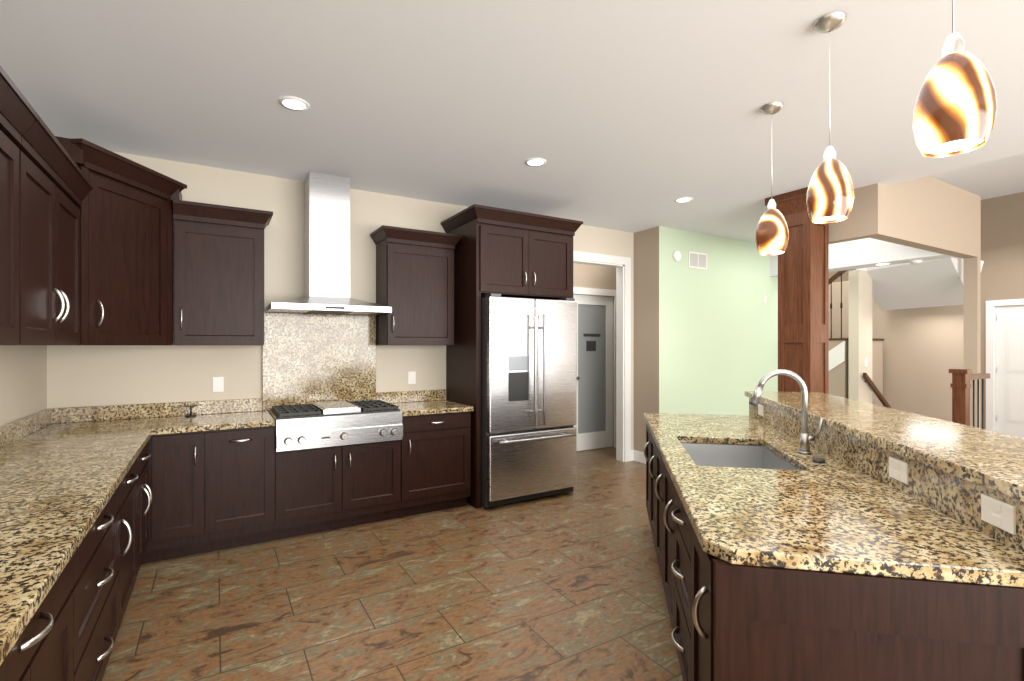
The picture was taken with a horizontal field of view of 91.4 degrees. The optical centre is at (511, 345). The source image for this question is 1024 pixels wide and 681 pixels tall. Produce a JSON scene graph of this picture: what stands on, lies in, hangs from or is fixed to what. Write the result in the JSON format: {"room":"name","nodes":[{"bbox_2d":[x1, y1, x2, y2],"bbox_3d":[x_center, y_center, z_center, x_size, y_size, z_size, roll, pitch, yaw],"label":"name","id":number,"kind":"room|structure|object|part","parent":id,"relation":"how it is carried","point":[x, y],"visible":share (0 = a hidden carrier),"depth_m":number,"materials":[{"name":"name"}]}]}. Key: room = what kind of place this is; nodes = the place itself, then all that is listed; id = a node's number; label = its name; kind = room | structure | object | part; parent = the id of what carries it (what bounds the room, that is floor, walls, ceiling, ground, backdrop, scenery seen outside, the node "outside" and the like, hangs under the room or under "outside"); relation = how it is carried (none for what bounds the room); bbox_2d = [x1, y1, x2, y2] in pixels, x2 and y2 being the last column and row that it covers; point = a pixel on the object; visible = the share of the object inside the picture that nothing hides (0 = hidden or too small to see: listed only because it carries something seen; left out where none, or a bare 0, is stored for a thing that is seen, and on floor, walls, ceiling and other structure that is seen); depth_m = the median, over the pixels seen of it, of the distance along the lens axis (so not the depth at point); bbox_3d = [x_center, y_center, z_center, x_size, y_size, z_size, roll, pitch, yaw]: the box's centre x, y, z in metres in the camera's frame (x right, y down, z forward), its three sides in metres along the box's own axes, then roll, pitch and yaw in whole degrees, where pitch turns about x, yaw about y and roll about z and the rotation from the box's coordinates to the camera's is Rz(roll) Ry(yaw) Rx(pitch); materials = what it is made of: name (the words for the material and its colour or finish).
{"room":"kitchen","nodes":[
{"label":"kitchen","id":0,"kind":"room"},
{"bbox_2d":[0,345,46,425],"bbox_3d":[-1.631,0.015,0.671,0.120,2.850,9.000,0,0,-31],"label":"wall","id":1,"kind":"structure","parent":0,"point":[23,380],"depth_m":3.02,"materials":[{"name":"beige paint"}]},
{"bbox_2d":[0,65,38,344],"bbox_3d":[-1.749,-0.455,1.381,0.398,0.910,1.150,0,0,-31],"label":"upper cabinet","id":2,"kind":"object","parent":1,"relation":"attached to","point":[19,116],"visible":1,"depth_m":1.86,"materials":[{"name":"brown wood"}]},
{"bbox_2d":[13,116,92,344],"bbox_3d":[-2.305,-0.455,2.318,0.398,0.910,1.020,0,0,-31],"label":"upper cabinet","id":3,"kind":"object","parent":1,"relation":"attached to","point":[55,186],"visible":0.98,"depth_m":2.29,"materials":[{"name":"brown wood"}]},
{"bbox_2d":[55,136,186,344],"bbox_3d":[-2.602,-0.576,3.235,0.824,1.152,0.996,0,0,-31],"label":"upper cabinet","id":4,"kind":"object","parent":1,"relation":"attached to","point":[126,253],"visible":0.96,"depth_m":3.14,"materials":[{"name":"brown wood"}]},
{"bbox_2d":[102,447,682,680],"bbox_3d":[3.229,1.470,3.964,12.000,0.060,9.700,0,0,-31],"label":"floor","id":5,"kind":"structure","parent":0,"point":[567,586],"depth_m":2.81,"materials":[{"name":"tile"}]},
{"bbox_2d":[0,545,79,680],"bbox_3d":[-1.390,1.010,1.003,0.628,0.858,0.830,0,0,-31],"label":"base cabinet","id":6,"kind":"object","parent":5,"relation":"on","point":[48,648],"depth_m":1.35,"materials":[{"name":"brown wood"}]},
{"bbox_2d":[80,472,127,680],"bbox_3d":[-1.814,1.010,1.717,0.628,0.858,0.963,0,0,-31],"label":"base cabinet","id":7,"kind":"object","parent":5,"relation":"on","point":[104,549],"depth_m":1.92,"materials":[{"name":"brown wood"}]},
{"bbox_2d":[128,454,139,601],"bbox_3d":[-2.194,1.010,2.356,0.628,0.858,0.657,0,0,-31],"label":"base cabinet","id":8,"kind":"object","parent":5,"relation":"on","point":[134,472],"depth_m":2.68,"materials":[{"name":"brown wood"}]},
{"bbox_2d":[140,434,167,566],"bbox_3d":[-2.428,1.010,2.827,0.707,0.858,0.659,0,0,-31],"label":"base cabinet","id":9,"kind":"object","parent":5,"relation":"on","point":[154,455],"depth_m":3.25,"materials":[{"name":"brown wood"}]},
{"bbox_2d":[168,430,219,558],"bbox_3d":[-2.342,1.010,3.603,0.357,0.858,0.628,0,0,-31],"label":"base cabinet","id":10,"kind":"object","parent":5,"relation":"on","point":[175,495],"depth_m":3.37,"materials":[{"name":"brown wood"}]},
{"bbox_2d":[220,426,287,549],"bbox_3d":[-2.058,1.010,3.772,0.569,0.858,0.628,0,0,-31],"label":"base cabinet","id":11,"kind":"object","parent":5,"relation":"on","point":[253,476],"depth_m":3.55,"materials":[{"name":"brown wood"}]},
{"bbox_2d":[0,312,473,665],"bbox_3d":[-0.505,0.154,1.792,2.958,0.852,5.618,0,0,-31],"label":"granite countertop","id":12,"kind":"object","parent":11,"relation":"on","point":[64,471],"visible":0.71,"depth_m":3.10,"materials":[{"name":"stone"}]},
{"bbox_2d":[185,404,196,416],"bbox_3d":[-2.440,0.495,3.796,0.084,0.088,0.070,0,0,-31],"label":"holder","id":13,"kind":"object","parent":12,"relation":"on","point":[191,415],"visible":1,"depth_m":3.79,"materials":[{"name":"black"}]},
{"bbox_2d":[288,435,411,537],"bbox_3d":[-1.440,1.103,4.139,1.004,0.671,0.628,0,0,-31],"label":"base cabinet","id":14,"kind":"object","parent":5,"relation":"on","point":[334,487],"depth_m":3.89,"materials":[{"name":"brown wood"}]},
{"bbox_2d":[269,400,402,451],"bbox_3d":[-1.425,0.624,4.045,0.928,0.281,0.648,0,0,-31],"label":"rangetop","id":15,"kind":"object","parent":14,"relation":"on","point":[317,425],"visible":1,"depth_m":3.83,"materials":[{"name":"silver metal"}]},
{"bbox_2d":[402,411,470,514],"bbox_3d":[-0.822,1.010,4.505,0.705,0.858,0.628,0,0,-31],"label":"base cabinet","id":16,"kind":"object","parent":5,"relation":"on","point":[441,443],"depth_m":4.28,"materials":[{"name":"brown wood"}]},
{"bbox_2d":[441,204,582,508],"bbox_3d":[-0.003,0.112,4.922,1.190,2.654,0.748,0,0,-31],"label":"tall cabinet","id":17,"kind":"object","parent":5,"relation":"on","point":[510,253],"visible":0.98,"depth_m":4.59,"materials":[{"name":"brown wood"}]},
{"bbox_2d":[481,293,576,507],"bbox_3d":[0.040,0.485,4.849,0.950,1.870,0.861,0,0,-31],"label":"fridge","id":18,"kind":"object","parent":5,"relation":"on","point":[485,502],"depth_m":4.50,"materials":[{"name":"grey metal"}]},
{"bbox_3d":[0.207,0.202,4.568,0.910,1.303,0.206,0,0,-31],"label":"fridge handle","id":19,"kind":"part","parent":18,"relation":"part of","materials":[{"name":"silver metal"}]},
{"bbox_3d":[0.199,0.465,4.582,0.950,1.780,0.067,0,0,-31],"label":"fridge door","id":20,"kind":"part","parent":18,"relation":"part of","materials":[{"name":"silver metal"}]},
{"bbox_2d":[765,187,828,393],"bbox_3d":[2.742,0.015,4.716,0.460,2.848,0.460,0,0,-31],"label":"post","id":21,"kind":"object","parent":5,"relation":"on","point":[803,306],"visible":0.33,"depth_m":4.61,"materials":[{"name":"brown wood"}]},
{"bbox_2d":[644,391,1023,680],"bbox_3d":[1.403,0.899,2.442,1.347,1.079,3.120,0,0,11],"label":"kitchen island","id":22,"kind":"object","parent":5,"relation":"on","point":[955,497],"depth_m":1.41,"materials":[{"name":"beige stone"}]},
{"bbox_2d":[681,443,797,469],"bbox_3d":[1.138,0.687,2.564,0.507,0.210,0.777,0,0,11],"label":"sink","id":23,"kind":"object","parent":22,"relation":"in","point":[737,456],"visible":0.08,"depth_m":2.92,"materials":[{"name":"silver metal"}]},
{"bbox_2d":[758,404,763,416],"bbox_3d":[1.783,0.465,3.580,0.008,0.075,0.118,0,0,11],"label":"outlet","id":24,"kind":"object","parent":22,"relation":"attached to","point":[760,407],"depth_m":3.56,"materials":[{"name":"white plastic"}]},
{"bbox_2d":[749,369,824,462],"bbox_3d":[1.396,0.330,2.468,0.245,0.418,0.349,0,0,-31],"label":"faucet","id":25,"kind":"object","parent":22,"relation":"on","point":[804,444],"visible":1,"depth_m":2.49,"materials":[{"name":"silver metal"}]},
{"bbox_3d":[1.416,0.470,2.440,1.320,0.220,3.120,0,0,11],"label":"kitchen island top","id":26,"kind":"part","parent":22,"relation":"part of","materials":[{"name":"beige stone"}]},
{"bbox_3d":[0.927,0.961,1.265,0.780,0.759,0.036,0,0,11],"label":"kitchen island panel","id":27,"kind":"part","parent":22,"relation":"part of","materials":[{"name":"brown wood"}]},
{"bbox_2d":[889,456,907,483],"bbox_3d":[1.440,0.465,1.864,0.008,0.075,0.118,0,0,11],"label":"outlet","id":28,"kind":"object","parent":22,"relation":"attached to","point":[898,470],"depth_m":1.85,"materials":[{"name":"white plastic"}]},
{"bbox_2d":[981,494,1015,534],"bbox_3d":[1.344,0.465,1.383,0.007,0.075,0.118,0,0,11],"label":"outlet","id":29,"kind":"object","parent":22,"relation":"attached to","point":[1000,514],"depth_m":1.37,"materials":[{"name":"white plastic"}]},
{"bbox_2d":[829,270,883,405],"bbox_3d":[4.514,0.197,7.333,1.050,2.484,1.212,0,0,-31],"label":"stairs","id":30,"kind":"structure","parent":5,"relation":"on","point":[839,367],"depth_m":6.68,"materials":[{"name":"white"}]},
{"bbox_2d":[949,369,972,425],"bbox_3d":[4.341,0.835,4.833,0.140,1.209,0.140,0,0,-31],"label":"newel post","id":31,"kind":"object","parent":5,"relation":"on","point":[960,385],"visible":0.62,"depth_m":4.80,"materials":[{"name":"brown wood"}]},
{"bbox_2d":[970,373,989,428],"bbox_3d":[4.650,0.865,5.017,0.600,1.149,0.060,0,0,-31],"label":"guard rail","id":32,"kind":"object","parent":5,"relation":"on","point":[977,377],"visible":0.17,"depth_m":5.05,"materials":[{"name":"black metal"}]},
{"bbox_2d":[47,151,855,449],"bbox_3d":[1.743,-0.450,6.466,11.600,3.780,0.120,0,0,-31],"label":"wall","id":33,"kind":"structure","parent":0,"point":[89,375],"depth_m":4.12,"materials":[{"name":"beige paint"}]},
{"bbox_2d":[213,377,223,391],"bbox_3d":[-2.333,0.310,3.969,0.075,0.118,0.008,0,0,-31],"label":"electrical outlet plate","id":34,"kind":"object","parent":33,"relation":"attached to","point":[218,384],"depth_m":3.97,"materials":[{"name":"white plastic"}]},
{"bbox_2d":[173,199,272,344],"bbox_3d":[-2.197,-0.510,3.823,0.635,1.020,0.398,0,0,-31],"label":"upper cabinet","id":35,"kind":"object","parent":33,"relation":"attached to","point":[218,274],"visible":1,"depth_m":3.68,"materials":[{"name":"brown wood"}]},
{"bbox_2d":[266,171,391,314],"bbox_3d":[-1.525,-0.840,4.163,0.908,1.137,0.499,0,0,-31],"label":"range hood","id":36,"kind":"object","parent":33,"relation":"attached to","point":[326,243],"visible":1,"depth_m":4.11,"materials":[{"name":"silver metal"}]},
{"bbox_2d":[408,371,415,383],"bbox_3d":[-0.958,0.310,4.786,0.075,0.118,0.008,0,0,-31],"label":"electrical outlet plate","id":37,"kind":"object","parent":33,"relation":"attached to","point":[411,375],"depth_m":4.78,"materials":[{"name":"white plastic"}]},
{"bbox_2d":[370,225,462,344],"bbox_3d":[-0.879,-0.510,4.605,0.750,1.020,0.398,0,0,-31],"label":"upper cabinet","id":38,"kind":"object","parent":33,"relation":"attached to","point":[415,279],"visible":1,"depth_m":4.47,"materials":[{"name":"brown wood"}]},
{"bbox_2d":[573,251,630,461],"bbox_3d":[0.995,0.175,6.011,1.040,2.530,0.141,0,0,-31],"label":"trim","id":39,"kind":"structure","parent":33,"relation":"attached to","point":[621,293],"depth_m":6.20,"materials":[{"name":"white wood"}]},
{"bbox_2d":[631,450,645,463],"bbox_3d":[1.617,1.375,6.090,0.019,0.130,0.400,0,0,-31],"label":"baseboard","id":40,"kind":"structure","parent":33,"relation":"attached to","point":[638,456],"depth_m":6.15,"materials":[{"name":"white wood"}]},
{"bbox_2d":[0,0,1023,232],"bbox_3d":[0.996,-1.925,2.231,6.230,1.030,9.000,0,0,-31],"label":"ceiling","id":41,"kind":"structure","parent":0,"point":[632,116],"depth_m":2.77,"materials":[{"name":"white paint"}]},
{"bbox_2d":[278,96,309,110],"bbox_3d":[-1.270,-1.405,2.912,0.168,0.007,0.168,0,0,-31],"label":"recessed light","id":42,"kind":"object","parent":41,"relation":"in","point":[293,103],"visible":0.98,"depth_m":2.90,"materials":[{"name":"white"}]},
{"bbox_2d":[525,158,545,165],"bbox_3d":[0.181,-1.405,3.840,0.168,0.007,0.168,0,0,-31],"label":"recessed light","id":43,"kind":"object","parent":41,"relation":"in","point":[534,161],"visible":1,"depth_m":3.82,"materials":[{"name":"white"}]},
{"bbox_2d":[674,197,692,202],"bbox_3d":[1.659,-1.405,4.835,0.168,0.007,0.168,0,0,-31],"label":"recessed light","id":44,"kind":"object","parent":41,"relation":"in","point":[682,199],"visible":0.92,"depth_m":4.81,"materials":[{"name":"white"}]},
{"bbox_2d":[755,102,788,254],"bbox_3d":[1.536,-0.977,2.953,0.176,0.864,0.176,0,0,-31],"label":"pendant light","id":45,"kind":"object","parent":41,"relation":"hanging from","point":[772,236],"visible":1,"depth_m":2.90,"materials":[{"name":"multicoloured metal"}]},
{"bbox_2d":[806,11,853,222],"bbox_3d":[1.379,-0.977,2.169,0.176,0.864,0.176,0,0,-31],"label":"pendant light","id":46,"kind":"object","parent":41,"relation":"hanging from","point":[830,195],"visible":1,"depth_m":2.12,"materials":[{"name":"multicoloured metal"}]},
{"bbox_2d":[912,0,996,157],"bbox_3d":[1.222,-0.977,1.385,0.176,0.864,0.176,0,0,-31],"label":"pendant light","id":47,"kind":"object","parent":41,"relation":"hanging from","point":[955,111],"visible":1,"depth_m":1.33,"materials":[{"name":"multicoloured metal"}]},
{"bbox_2d":[573,263,615,446],"bbox_3d":[1.411,0.015,7.025,5.000,2.850,1.180,0,0,-31],"label":"wall","id":48,"kind":"structure","parent":0,"point":[593,276],"depth_m":6.90,"materials":[{"name":"beige paint"}]},
{"bbox_2d":[573,294,612,450],"bbox_3d":[1.112,0.373,6.882,0.732,2.118,0.090,0,0,-31],"label":"pantry door","id":49,"kind":"structure","parent":48,"relation":"in","point":[594,425],"depth_m":6.92,"materials":[{"name":"white glass"}]},
{"bbox_2d":[634,226,777,451],"bbox_3d":[2.745,-0.450,6.747,2.590,3.780,0.419,0,0,-31],"label":"wall","id":50,"kind":"structure","parent":0,"point":[705,341],"depth_m":6.27,"materials":[{"name":"green paint"}]},
{"bbox_2d":[673,251,706,269],"bbox_3d":[2.209,-1.060,6.169,0.622,0.200,0.024,0,0,-31],"label":"air vent","id":51,"kind":"object","parent":50,"relation":"in","point":[697,260],"visible":1,"depth_m":6.22,"materials":[{"name":"white plastic"}]},
{"bbox_2d":[695,216,983,310],"bbox_3d":[4.036,-1.000,6.130,2.980,1.020,1.960,0,0,-31],"label":"ceiling","id":52,"kind":"structure","parent":0,"point":[932,279],"depth_m":6.10,"materials":[{"name":"white paint"}]},
{"bbox_2d":[910,260,921,263],"bbox_3d":[4.626,-0.952,5.724,0.110,0.034,0.110,0,0,-31],"label":"smoke detector","id":53,"kind":"object","parent":52,"relation":"attached to","point":[915,261],"visible":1,"depth_m":5.69,"materials":[{"name":"white plastic"}]},
{"bbox_2d":[845,270,872,403],"bbox_3d":[4.568,0.235,6.550,0.355,2.410,0.120,0,0,-31],"label":"wall","id":54,"kind":"structure","parent":0,"point":[858,290],"depth_m":6.48,"materials":[{"name":"beige paint"}]},
{"bbox_2d":[864,358,867,366],"bbox_3d":[4.600,0.220,6.492,0.075,0.118,0.009,0,0,-31],"label":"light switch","id":55,"kind":"object","parent":54,"relation":"attached to","point":[865,359],"depth_m":6.48,"materials":[{"name":"white plastic"}]},
{"bbox_2d":[863,373,890,407],"bbox_3d":[4.847,0.675,6.605,0.820,0.650,0.069,0,0,-31],"label":"handrail","id":56,"kind":"object","parent":54,"relation":"attached to","point":[874,388],"visible":0.85,"depth_m":6.52,"materials":[{"name":"brown wood"}]},
{"bbox_2d":[829,281,962,421],"bbox_3d":[5.310,0.235,7.234,0.120,2.410,2.198,0,0,-31],"label":"wall","id":57,"kind":"structure","parent":0,"point":[922,351],"depth_m":6.79,"materials":[{"name":"beige paint"}]},
{"bbox_2d":[829,176,980,427],"bbox_3d":[4.006,-0.105,5.240,2.340,3.090,0.700,0,0,-31],"label":"wall","id":58,"kind":"structure","parent":0,"point":[929,213],"depth_m":4.94,"materials":[{"name":"beige paint"}]},
{"bbox_2d":[931,154,1023,199],"bbox_3d":[6.120,-2.390,5.274,5.690,0.100,9.000,0,0,-31],"label":"ceiling","id":59,"kind":"structure","parent":0,"point":[997,178],"depth_m":6.97,"materials":[{"name":"white paint"}]},
{"bbox_2d":[981,192,1023,429],"bbox_3d":[8.446,-0.450,6.655,0.120,3.780,9.000,0,0,-31],"label":"wall","id":60,"kind":"structure","parent":0,"point":[1002,244],"depth_m":7.85,"materials":[{"name":"beige paint"}]},
{"bbox_2d":[986,299,1023,431],"bbox_3d":[7.829,0.365,7.556,0.019,2.150,1.000,0,0,-31],"label":"trim","id":61,"kind":"structure","parent":60,"relation":"attached to","point":[990,305],"depth_m":7.92,"materials":[{"name":"white wood"}]},
{"bbox_2d":[996,305,1023,437],"bbox_3d":[7.871,0.408,7.576,0.058,2.048,0.803,0,0,-31],"label":"door","id":62,"kind":"structure","parent":60,"relation":"in","point":[1009,370],"depth_m":7.76,"materials":[{"name":"white wood"}]}
]}

